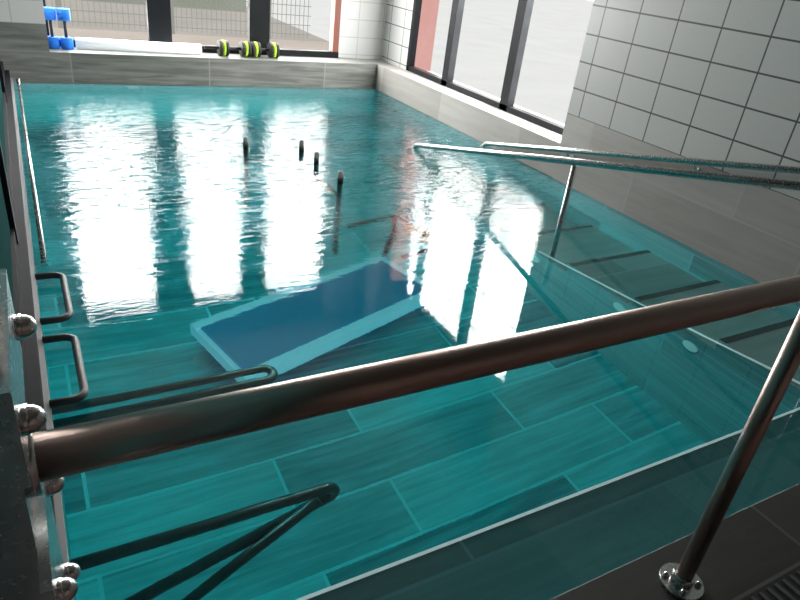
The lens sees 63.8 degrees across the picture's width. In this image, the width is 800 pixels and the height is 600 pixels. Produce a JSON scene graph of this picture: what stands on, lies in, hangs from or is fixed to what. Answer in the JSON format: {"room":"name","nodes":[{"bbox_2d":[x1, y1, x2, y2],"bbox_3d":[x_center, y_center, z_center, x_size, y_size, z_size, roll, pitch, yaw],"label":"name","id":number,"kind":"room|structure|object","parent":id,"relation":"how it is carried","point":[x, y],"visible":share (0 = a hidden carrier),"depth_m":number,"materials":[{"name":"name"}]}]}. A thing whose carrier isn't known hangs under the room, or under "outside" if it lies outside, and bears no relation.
{"room":"indoor therapy pool","nodes":[
{"label":"indoor therapy pool","id":0,"kind":"room"},
{"bbox_2d":[0,60,73,599],"bbox_3d":[-0.985,-0.914,1.181,0.247,3.020,9.550,-9,32,-28],"label":"wall","id":1,"kind":"structure","parent":0,"point":[16,249],"depth_m":2.50,"materials":[{"name":"black"}]},
{"bbox_2d":[16,78,46,265],"bbox_3d":[-2.315,-0.964,3.988,0.033,0.100,3.421,-9,32,-28],"label":"railing","id":2,"kind":"object","parent":1,"relation":"attached to","point":[30,166],"visible":1,"depth_m":3.42,"materials":[{"name":"silver metal"}]},
{"bbox_2d":[35,272,88,407],"bbox_3d":[-1.228,0.105,2.315,0.113,0.026,0.906,-9,32,-28],"label":"rails","id":3,"kind":"object","parent":1,"relation":"attached to","point":[79,364],"visible":1,"depth_m":2.25,"materials":[{"name":"grey metal"}]},
{"bbox_2d":[0,0,392,88],"bbox_3d":[-1.673,-3.545,5.861,4.300,3.020,0.551,-9,32,-28],"label":"wall","id":4,"kind":"structure","parent":0,"point":[25,52],"depth_m":6.14,"materials":[{"name":"white tile"}]},
{"bbox_2d":[44,7,59,48],"bbox_3d":[-3.049,-2.377,5.620,0.104,0.330,0.104,-9,32,-28],"label":"dumbbell","id":5,"kind":"object","parent":4,"relation":"on","point":[50,12],"visible":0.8,"depth_m":5.61,"materials":[{"name":"blue plastic"}]},
{"bbox_2d":[56,8,73,49],"bbox_3d":[-2.948,-2.388,5.664,0.104,0.330,0.104,-9,32,-28],"label":"dumbbell","id":6,"kind":"object","parent":4,"relation":"on","point":[63,14],"visible":1,"depth_m":5.65,"materials":[{"name":"blue plastic"}]},
{"bbox_2d":[75,37,201,54],"bbox_3d":[-2.422,-2.370,6.008,1.098,0.094,0.107,-7,32,-26],"label":"noodle","id":7,"kind":"object","parent":4,"relation":"on","point":[81,43],"visible":1,"depth_m":5.96,"materials":[{"name":"white plastic"}]},
{"bbox_2d":[43,0,341,57],"bbox_3d":[-1.803,-3.510,5.890,2.830,2.340,0.102,-9,32,-28],"label":"window","id":8,"kind":"structure","parent":4,"relation":"in","point":[158,12],"depth_m":6.49,"materials":[{"name":"black"}]},
{"bbox_2d":[204,40,251,56],"bbox_3d":[-1.702,-2.483,6.341,0.445,0.146,0.146,-9,32,-28],"label":"dumbbell","id":9,"kind":"object","parent":4,"relation":"attached to","point":[223,49],"visible":1,"depth_m":6.33,"materials":[{"name":"grey plastic"}]},
{"bbox_2d":[250,42,279,57],"bbox_3d":[-1.377,-2.535,6.516,0.280,0.146,0.146,-9,32,-28],"label":"dumbbell","id":10,"kind":"object","parent":4,"relation":"on","point":[273,50],"visible":0.95,"depth_m":6.49,"materials":[{"name":"grey plastic"}]},
{"bbox_2d":[375,0,799,281],"bbox_3d":[2.306,-1.516,3.093,0.501,3.020,9.850,-9,32,-28],"label":"wall","id":11,"kind":"structure","parent":0,"point":[702,79],"depth_m":3.86,"materials":[{"name":"white tile"}]},
{"bbox_2d":[406,0,563,134],"bbox_3d":[0.857,-2.700,5.418,0.070,1.990,2.740,-9,32,-28],"label":"window","id":12,"kind":"structure","parent":11,"relation":"in","point":[524,8],"depth_m":5.69,"materials":[{"name":"black"}]},
{"bbox_2d":[480,141,799,173],"bbox_3d":[1.606,-0.834,3.961,0.077,0.992,3.740,-9,32,-28],"label":"railing","id":13,"kind":"object","parent":11,"relation":"attached to","point":[672,159],"visible":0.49,"depth_m":3.91,"materials":[{"name":"silver metal"}]},
{"bbox_2d":[551,483,799,599],"bbox_3d":[0.891,1.781,0.113,6.170,0.320,3.658,-9,32,-28],"label":"deck","id":14,"kind":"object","parent":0,"point":[758,544],"depth_m":1.75,"materials":[{"name":"grey tile"}]},
{"bbox_2d":[0,269,799,599],"bbox_3d":[0.559,0.308,1.298,2.314,1.052,0.210,-9,32,-28],"label":"handrail","id":15,"kind":"object","parent":14,"relation":"on","point":[34,465],"visible":1,"depth_m":0.72,"materials":[{"name":"silver metal"}]},
{"bbox_2d":[740,566,799,599],"bbox_3d":[1.792,0.693,1.991,2.000,0.009,0.285,-9,32,-28],"label":"floor grate","id":16,"kind":"object","parent":14,"relation":"on","point":[787,586],"visible":1,"depth_m":1.68,"materials":[{"name":"grey plastic"}]},
{"bbox_3d":[-0.491,-0.094,4.460,4.000,1.454,6.390,-9,32,-28],"label":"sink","id":17,"kind":"object","parent":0,"visible":0},
{"bbox_2d":[243,137,343,183],"bbox_3d":[-0.722,-0.505,4.758,0.932,1.237,0.335,25,33,28],"label":"railing","id":18,"kind":"object","parent":17,"relation":"on","point":[245,139],"visible":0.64,"depth_m":4.47,"materials":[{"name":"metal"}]},
{"bbox_2d":[13,82,799,599],"bbox_3d":[-0.475,-0.219,4.393,3.508,1.160,5.898,-9,32,-28],"label":"pool water","id":19,"kind":"object","parent":17,"relation":"in","point":[196,263],"visible":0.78,"depth_m":2.52,"materials":[{"name":"teal liquid"}]},
{"bbox_3d":[1.086,-0.074,4.518,0.695,1.127,4.463,-9,32,-28],"label":"floor","id":20,"kind":"structure","parent":17,"relation":"in","visible":0},
{"bbox_2d":[412,143,799,226],"bbox_3d":[1.012,-0.524,3.801,0.106,1.518,3.773,-9,32,-28],"label":"stair handrail","id":21,"kind":"object","parent":20,"relation":"on","point":[721,177],"visible":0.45,"depth_m":3.41,"materials":[{"name":"silver metal"}]},
{"label":"outside","id":22,"kind":"structure","parent":0,"visible":0},
{"bbox_2d":[45,0,329,50],"bbox_3d":[-14.839,-9.381,16.293,15.920,0.001,32.850,-9,32,-28],"label":"gravel ground","id":23,"kind":"structure","parent":22,"point":[205,36],"depth_m":8.77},
{"bbox_2d":[82,0,244,11],"bbox_3d":[-6.950,-5.015,8.928,9.600,1.180,0.600,-9,32,-28],"label":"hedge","id":24,"kind":"object","parent":23,"relation":"on","point":[226,5],"visible":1,"depth_m":10.86,"materials":[{"name":"white"}]},
{"bbox_2d":[45,0,310,38],"bbox_3d":[-3.602,-4.139,7.180,5.630,2.080,0.060,-9,32,-28],"label":"fence","id":25,"kind":"object","parent":23,"relation":"on","point":[58,4],"visible":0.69,"depth_m":8.13,"materials":[{"name":"metal"}]},
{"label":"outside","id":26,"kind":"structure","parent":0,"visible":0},
{"bbox_2d":[246,0,593,123],"bbox_3d":[6.610,-9.206,21.207,26.080,0.001,46.000,-9,32,-28],"label":"paving","id":27,"kind":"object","parent":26,"point":[557,30],"visible":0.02,"depth_m":11.35,"materials":[{"name":"white"}]}
]}

